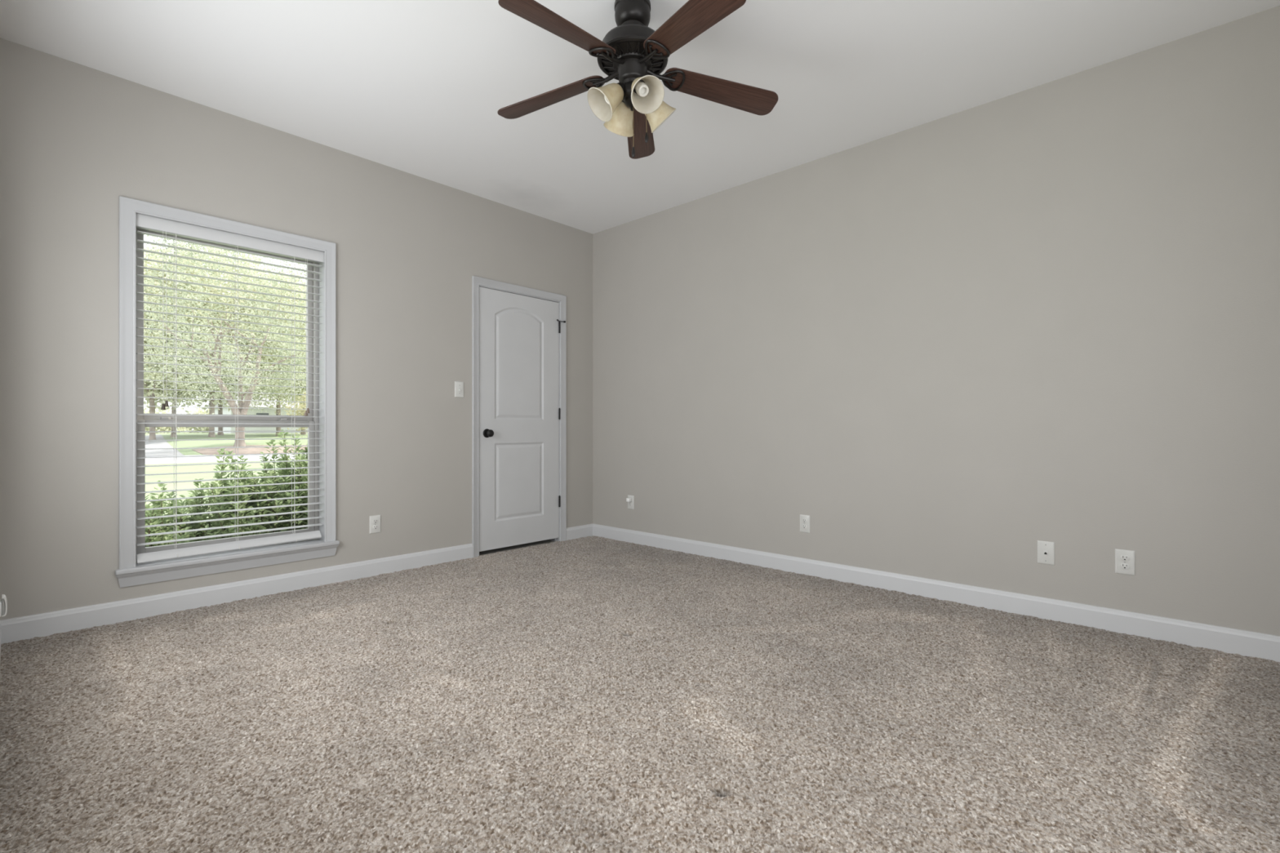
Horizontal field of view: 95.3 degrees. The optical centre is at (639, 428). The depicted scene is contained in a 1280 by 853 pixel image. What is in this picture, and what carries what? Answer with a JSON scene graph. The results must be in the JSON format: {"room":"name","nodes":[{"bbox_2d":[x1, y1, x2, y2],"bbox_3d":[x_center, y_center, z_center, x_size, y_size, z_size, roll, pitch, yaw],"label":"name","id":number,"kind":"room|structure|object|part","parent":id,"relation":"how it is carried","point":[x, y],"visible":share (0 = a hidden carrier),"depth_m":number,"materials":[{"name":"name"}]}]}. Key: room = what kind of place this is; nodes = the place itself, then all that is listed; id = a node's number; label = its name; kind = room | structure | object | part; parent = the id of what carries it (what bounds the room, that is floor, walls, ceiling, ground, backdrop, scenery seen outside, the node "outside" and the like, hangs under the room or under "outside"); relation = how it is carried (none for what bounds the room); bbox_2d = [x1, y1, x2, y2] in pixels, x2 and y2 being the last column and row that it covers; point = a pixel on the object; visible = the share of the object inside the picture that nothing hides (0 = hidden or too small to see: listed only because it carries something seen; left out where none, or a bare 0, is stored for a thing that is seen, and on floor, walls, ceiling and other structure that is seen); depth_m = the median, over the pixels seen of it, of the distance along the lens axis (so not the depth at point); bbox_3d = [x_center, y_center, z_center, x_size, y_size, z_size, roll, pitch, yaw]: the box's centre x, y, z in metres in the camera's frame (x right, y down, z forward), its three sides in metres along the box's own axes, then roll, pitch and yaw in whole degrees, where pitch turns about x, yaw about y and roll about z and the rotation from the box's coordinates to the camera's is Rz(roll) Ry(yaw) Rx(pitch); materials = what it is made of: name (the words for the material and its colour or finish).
{"room":"empty bedroom","nodes":[
{"label":"empty bedroom","id":0,"kind":"room"},
{"bbox_2d":[0,37,592,620],"bbox_3d":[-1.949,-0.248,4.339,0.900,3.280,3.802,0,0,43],"label":"wall","id":1,"kind":"structure","parent":0,"point":[75,138],"depth_m":3.27,"materials":[{"name":"beige paint"}]},
{"bbox_2d":[115,195,339,587],"bbox_3d":[-2.336,-0.182,3.370,0.224,1.972,1.058,0,0,43],"label":"window","id":2,"kind":"structure","parent":1,"relation":"in","point":[130,573],"depth_m":3.27,"materials":[{"name":"white paint"}]},
{"bbox_3d":[-2.402,-0.563,3.435,0.026,1.046,0.862,0,0,43],"label":"sash","id":3,"kind":"part","parent":2,"relation":"part of","materials":[{"name":"glass"}]},
{"bbox_3d":[-2.379,0.323,3.414,0.028,0.734,0.862,0,0,43],"label":"sash","id":4,"kind":"part","parent":2,"relation":"part of","materials":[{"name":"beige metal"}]},
{"bbox_3d":[-2.390,-0.200,3.424,0.070,1.818,0.907,0,0,43],"label":"frame","id":5,"kind":"part","parent":2,"relation":"part of","materials":[{"name":"white wood"}]},
{"bbox_2d":[135,213,324,564],"bbox_3d":[-2.300,-0.205,3.342,0.079,1.809,0.901,0,0,43],"label":"window blind","id":6,"kind":"object","parent":2,"relation":"attached to","point":[145,222],"visible":1,"depth_m":3.30,"materials":[{"name":"white plastic"}]},
{"bbox_3d":[-2.505,-0.593,3.085,0.014,0.898,0.002,0,0,43],"label":"lift cord","id":7,"kind":"part","parent":6,"relation":"part of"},
{"bbox_3d":[-2.493,-0.176,3.134,0.078,1.735,0.008,0,0,43],"label":"ladder cord","id":8,"kind":"part","parent":6,"relation":"part of","materials":[{"name":"white fabric"}]},
{"bbox_3d":[-2.299,0.670,3.330,0.046,0.059,0.875,0,0,43],"label":"rail","id":9,"kind":"part","parent":6,"relation":"part of","materials":[{"name":"white plastic"}]},
{"bbox_3d":[-2.304,-0.176,3.338,0.078,1.735,0.008,0,0,43],"label":"ladder cord","id":10,"kind":"part","parent":6,"relation":"part of","materials":[{"name":"white fabric"}]},
{"bbox_3d":[-2.106,-0.176,3.553,0.078,1.735,0.008,0,0,43],"label":"ladder cord","id":11,"kind":"part","parent":6,"relation":"part of","materials":[{"name":"white fabric"}]},
{"bbox_3d":[-2.050,-0.574,3.579,0.011,0.936,0.002,0,0,43],"label":"tilt cord","id":12,"kind":"part","parent":6,"relation":"part of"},
{"bbox_3d":[-2.043,-0.582,3.585,0.014,0.920,0.002,0,0,43],"label":"tilt cord","id":13,"kind":"part","parent":6,"relation":"part of","materials":[{"name":"white fabric"}]},
{"bbox_2d":[0,543,472,644],"bbox_3d":[-2.085,0.926,3.518,0.014,0.112,2.413,0,0,43],"label":"baseboard","id":14,"kind":"structure","parent":1,"relation":"attached to","point":[42,624],"depth_m":3.20,"materials":[{"name":"white paint"}]},
{"bbox_2d":[369,515,380,533],"bbox_3d":[-1.759,0.639,3.875,0.009,0.116,0.074,0,0,43],"label":"wall outlet","id":15,"kind":"object","parent":1,"relation":"attached to","point":[375,521],"visible":1,"depth_m":3.87,"materials":[{"name":"beige plastic"}]},
{"bbox_2d":[454,381,463,397],"bbox_3d":[-1.335,-0.288,4.323,0.023,0.116,0.074,0,0,43],"label":"light switch","id":16,"kind":"object","parent":1,"relation":"attached to","point":[459,386],"visible":1,"depth_m":4.33,"materials":[{"name":"beige plastic"}]},
{"bbox_2d":[471,275,566,557],"bbox_3d":[-0.982,-0.083,4.762,0.186,2.134,0.910,0,0,43],"label":"door","id":17,"kind":"structure","parent":1,"relation":"in","point":[519,333],"depth_m":4.71,"materials":[{"name":"white paint"}]},
{"bbox_3d":[-1.156,0.039,4.480,0.058,0.057,0.057,0,0,43],"label":"knob","id":18,"kind":"part","parent":17,"relation":"part of","materials":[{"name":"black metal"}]},
{"bbox_2d":[566,524,592,540],"bbox_3d":[-0.536,0.926,5.193,0.014,0.112,0.329,0,0,43],"label":"baseboard","id":19,"kind":"structure","parent":1,"relation":"attached to","point":[584,531],"depth_m":5.18,"materials":[{"name":"white paint"}]},
{"bbox_2d":[0,535,1279,852],"bbox_3d":[-0.023,0.984,2.456,4.515,0.030,3.652,0,0,43],"label":"floor","id":20,"kind":"structure","parent":0,"point":[593,694],"depth_m":1.94,"materials":[{"name":"carpet"}]},
{"bbox_2d":[0,0,1279,234],"bbox_3d":[-0.018,-1.821,2.450,4.820,0.100,3.952,0,0,43],"label":"ceiling","id":21,"kind":"structure","parent":0,"point":[416,87],"depth_m":2.85,"materials":[{"name":"white paint"}]},
{"bbox_2d":[497,0,777,159],"bbox_3d":[-0.055,-1.439,2.398,1.250,0.664,1.211,0,0,43],"label":"ceiling fan","id":22,"kind":"object","parent":21,"relation":"hanging from","point":[632,53],"visible":1,"depth_m":2.38,"materials":[{"name":"brown wood"}]},
{"bbox_3d":[-0.395,-1.462,2.581,0.517,0.035,0.136,-7,-3,22],"label":"blade","id":23,"kind":"part","parent":22,"relation":"part of","materials":[{"name":"brown wood"}]},
{"bbox_3d":[-0.282,-1.462,2.134,0.136,0.035,0.517,0,6,40],"label":"blade","id":24,"kind":"part","parent":22,"relation":"part of","materials":[{"name":"brown wood"}]},
{"bbox_3d":[-0.147,-1.340,2.391,0.133,0.150,0.150,0,0,43],"label":"lamp shade","id":25,"kind":"part","parent":22,"relation":"part of","materials":[{"name":"beige glass"}]},
{"bbox_3d":[-0.075,-1.340,2.551,0.150,0.150,0.133,0,0,43],"label":"lamp shade","id":26,"kind":"part","parent":22,"relation":"part of","materials":[{"name":"beige glass"}]},
{"bbox_3d":[-0.004,-1.462,2.826,0.136,0.035,0.517,0,-6,4],"label":"blade","id":27,"kind":"part","parent":22,"relation":"part of","materials":[{"name":"brown wood"}]},
{"bbox_3d":[0.005,-1.370,2.356,0.049,0.074,0.073,0,0,-28],"label":"bulb","id":28,"kind":"part","parent":22,"relation":"part of","materials":[{"name":"white glass"}]},
{"bbox_3d":[0.013,-1.340,2.319,0.150,0.150,0.133,0,0,43],"label":"lamp shade","id":29,"kind":"part","parent":22,"relation":"part of","materials":[{"name":"beige glass"}]},
{"bbox_3d":[0.085,-1.340,2.479,0.133,0.150,0.150,0,0,43],"label":"lamp shade","id":30,"kind":"part","parent":22,"relation":"part of","materials":[{"name":"beige glass"}]},
{"bbox_3d":[0.177,-1.462,2.103,0.136,0.035,0.517,0,6,-32],"label":"blade","id":31,"kind":"part","parent":22,"relation":"part of","materials":[{"name":"brown wood"}]},
{"bbox_3d":[0.349,-1.462,2.530,0.517,0.035,0.136,7,-2,-14],"label":"blade","id":32,"kind":"part","parent":22,"relation":"part of","materials":[{"name":"brown wood"}]},
{"bbox_2d":[592,5,1279,635],"bbox_3d":[1.332,-0.248,3.792,4.660,3.280,0.150,0,0,43],"label":"wall","id":33,"kind":"structure","parent":0,"point":[953,345],"depth_m":3.14,"materials":[{"name":"beige paint"}]},
{"bbox_2d":[627,494,634,509],"bbox_3d":[-0.081,0.633,4.990,0.074,0.116,0.009,0,0,43],"label":"wall outlet","id":34,"kind":"object","parent":33,"relation":"attached to","point":[630,504],"visible":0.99,"depth_m":4.98,"materials":[{"name":"beige plastic"}]},
{"bbox_2d":[626,497,631,502],"bbox_3d":[-0.096,0.611,4.974,0.034,0.031,0.033,0,0,43],"label":"plug","id":35,"kind":"object","parent":34,"relation":"attached to","point":[628,500],"visible":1,"depth_m":4.96,"materials":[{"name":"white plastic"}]},
{"bbox_2d":[800,514,809,533],"bbox_3d":[1.100,0.638,3.898,0.074,0.116,0.009,0,0,43],"label":"wall outlet","id":36,"kind":"object","parent":33,"relation":"attached to","point":[804,519],"visible":1,"depth_m":3.89,"materials":[{"name":"beige plastic"}]},
{"bbox_2d":[592,524,1279,662],"bbox_3d":[1.217,0.926,3.786,4.500,0.112,0.014,0,0,43],"label":"baseboard","id":37,"kind":"structure","parent":33,"relation":"attached to","point":[1228,640],"depth_m":3.13,"materials":[{"name":"white paint"}]},
{"bbox_2d":[1037,540,1054,564],"bbox_3d":[2.081,0.639,2.991,0.074,0.116,0.009,0,0,43],"label":"phone jack","id":38,"kind":"object","parent":33,"relation":"attached to","point":[1046,549],"visible":1,"depth_m":2.99,"materials":[{"name":"beige plastic"}]},
{"bbox_2d":[1043,551,1048,555],"bbox_3d":[2.079,0.639,2.989,0.020,0.021,0.003,0,0,43],"label":"socket","id":39,"kind":"object","parent":38,"relation":"attached to","point":[1045,553],"depth_m":2.99,"materials":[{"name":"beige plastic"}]},
{"bbox_2d":[1115,548,1134,575],"bbox_3d":[2.310,0.638,2.779,0.074,0.116,0.009,0,0,43],"label":"wall outlet","id":40,"kind":"object","parent":33,"relation":"attached to","point":[1124,559],"visible":1,"depth_m":2.78,"materials":[{"name":"beige plastic"}]},
{"bbox_2d":[1120,563,1129,569],"bbox_3d":[2.308,0.658,2.777,0.034,0.027,0.003,0,0,43],"label":"socket","id":41,"kind":"object","parent":40,"relation":"attached to","point":[1122,566],"depth_m":2.78,"materials":[{"name":"beige plastic"}]},
{"bbox_2d":[1120,555,1129,561],"bbox_3d":[2.308,0.619,2.777,0.034,0.027,0.003,0,0,43],"label":"socket","id":42,"kind":"object","parent":40,"relation":"attached to","point":[1122,557],"depth_m":2.78,"materials":[{"name":"beige plastic"}]},
{"bbox_3d":[-1.249,-0.248,1.000,4.660,3.280,0.150,0,0,43],"label":"wall","id":43,"kind":"structure","parent":0,"visible":0},
{"bbox_2d":[0,624,0,665],"bbox_3d":[-1.649,0.926,1.482,3.420,0.112,0.014,0,0,43],"label":"baseboard","id":44,"kind":"structure","parent":43,"relation":"attached to","point":[0,624],"depth_m":2.41,"materials":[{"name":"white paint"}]},
{"bbox_3d":[-2.319,0.647,2.097,0.074,0.116,0.009,0,0,43],"label":"wall outlet","id":45,"kind":"object","parent":43,"relation":"attached to","visible":0},
{"bbox_2d":[0,594,7,617],"bbox_3d":[-2.307,0.642,2.110,0.060,0.070,0.024,0,0,43],"label":"night light","id":46,"kind":"object","parent":45,"relation":"attached to","point":[3,602],"visible":1,"depth_m":2.10,"materials":[{"name":"white plastic"}]},
{"label":"outside","id":47,"kind":"structure","parent":0,"visible":0},
{"bbox_2d":[145,434,184,456],"bbox_3d":[-34.236,1.077,38.732,4.684,1.070,29.646,0,0,-41],"label":"driveway","id":48,"kind":"structure","parent":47,"point":[152,444],"depth_m":35.41,"materials":[{"name":"grey concrete"}]},
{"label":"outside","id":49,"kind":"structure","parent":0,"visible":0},
{"bbox_2d":[145,431,307,526],"bbox_3d":[-41.149,1.092,49.784,119.830,1.100,90.000,0,0,43],"label":"lawn","id":50,"kind":"structure","parent":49,"point":[202,443],"depth_m":21.20,"materials":[{"name":"green plant"}]},
{"bbox_2d":[143,403,191,433],"bbox_3d":[-53.594,-0.893,63.050,6.529,5.142,8.755,0,0,26],"label":"shrub","id":51,"kind":"object","parent":50,"relation":"on","point":[147,428],"visible":0.09,"depth_m":63.95,"materials":[{"name":"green plant"}]},
{"bbox_2d":[145,480,206,546],"bbox_3d":[-3.160,0.871,3.832,0.705,1.050,0.785,0,0,-15],"label":"bush","id":52,"kind":"object","parent":50,"relation":"on","point":[161,504],"visible":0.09,"depth_m":3.80,"materials":[{"name":"green plant"}]},
{"bbox_2d":[143,266,236,437],"bbox_3d":[-37.309,-6.190,46.336,10.096,14.165,10.394,0,0,29],"label":"tree","id":53,"kind":"object","parent":50,"relation":"on","point":[173,411],"visible":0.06,"depth_m":45.44,"materials":[{"name":"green plant"}]},
{"bbox_2d":[143,238,240,441],"bbox_3d":[-36.052,-6.363,43.492,10.748,15.079,11.065,0,0,32],"label":"tree","id":54,"kind":"object","parent":50,"relation":"on","point":[149,393],"visible":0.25,"depth_m":42.42,"materials":[{"name":"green plant"}]},
{"bbox_2d":[177,404,208,432],"bbox_3d":[-51.914,-0.893,70.760,6.529,5.142,8.755,0,0,26],"label":"shrub","id":55,"kind":"object","parent":50,"relation":"on","point":[200,411],"visible":0.06,"depth_m":68.60,"materials":[{"name":"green plant"}]},
{"bbox_2d":[143,244,288,437],"bbox_3d":[-34.196,-7.197,46.493,11.595,16.267,11.937,0,0,-21],"label":"tree","id":56,"kind":"object","parent":50,"relation":"on","point":[211,434],"visible":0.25,"depth_m":45.08,"materials":[{"name":"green plant"}]},
{"bbox_2d":[145,446,306,544],"bbox_3d":[-2.985,0.765,4.254,0.902,1.260,0.866,0,0,-6],"label":"bush","id":57,"kind":"object","parent":50,"relation":"on","point":[250,481],"visible":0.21,"depth_m":4.14,"materials":[{"name":"green plant"}]},
{"bbox_2d":[171,269,286,435],"bbox_3d":[-37.062,-6.679,51.498,10.692,15.001,11.007,0,0,-34],"label":"tree","id":58,"kind":"object","parent":50,"relation":"on","point":[220,411],"visible":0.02,"depth_m":51.15,"materials":[{"name":"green plant"}]},
{"bbox_2d":[192,444,306,455],"bbox_3d":[-18.866,1.301,35.511,13.122,0.621,3.582,0,0,-42],"label":"bank","id":59,"kind":"object","parent":50,"relation":"on","point":[206,451],"visible":0.26,"depth_m":32.78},
{"bbox_2d":[143,234,306,446],"bbox_3d":[-23.120,-6.140,34.095,14.673,14.808,13.087,0,0,-35],"label":"street tree","id":60,"kind":"object","parent":59,"relation":"on","point":[213,371],"visible":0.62,"depth_m":32.90,"materials":[{"name":"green plant"}]},
{"bbox_2d":[207,391,307,433],"bbox_3d":[-39.942,-1.708,65.693,9.000,5.300,12.800,0,0,43],"label":"house","id":61,"kind":"structure","parent":50,"relation":"on","point":[268,411],"depth_m":60.80,"materials":[{"name":"white"}]},
{"bbox_2d":[216,262,306,435],"bbox_3d":[-31.409,-6.721,51.140,11.186,15.244,10.866,0,0,-7],"label":"tree","id":62,"kind":"object","parent":50,"relation":"on","point":[277,404],"visible":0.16,"depth_m":48.99,"materials":[{"name":"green plant"}]},
{"bbox_2d":[254,284,306,434],"bbox_3d":[-32.328,-6.781,56.386,10.842,15.210,11.161,0,0,27],"label":"tree","id":63,"kind":"object","parent":50,"relation":"on","point":[281,403],"visible":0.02,"depth_m":54.56,"materials":[{"name":"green plant"}]},
{"bbox_2d":[248,429,318,543],"bbox_3d":[-2.687,0.703,4.698,0.869,1.385,0.914,0,0,22],"label":"bush","id":64,"kind":"object","parent":50,"relation":"on","point":[297,464],"visible":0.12,"depth_m":4.53,"materials":[{"name":"green plant"}]},
{"bbox_2d":[279,391,307,437],"bbox_3d":[-11.667,-0.014,21.204,2.299,3.212,2.211,0,0,29],"label":"tree","id":65,"kind":"object","parent":50,"relation":"on","point":[304,396],"visible":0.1,"depth_m":20.85,"materials":[{"name":"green plant"}]},
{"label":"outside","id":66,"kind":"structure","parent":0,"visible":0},
{"bbox_2d":[145,453,306,464],"bbox_3d":[-18.327,1.510,28.679,91.285,0.251,8.359,0,0,-42],"label":"street","id":67,"kind":"structure","parent":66,"point":[251,458],"depth_m":26.12,"materials":[{"name":"grey asphalt"}]}
]}

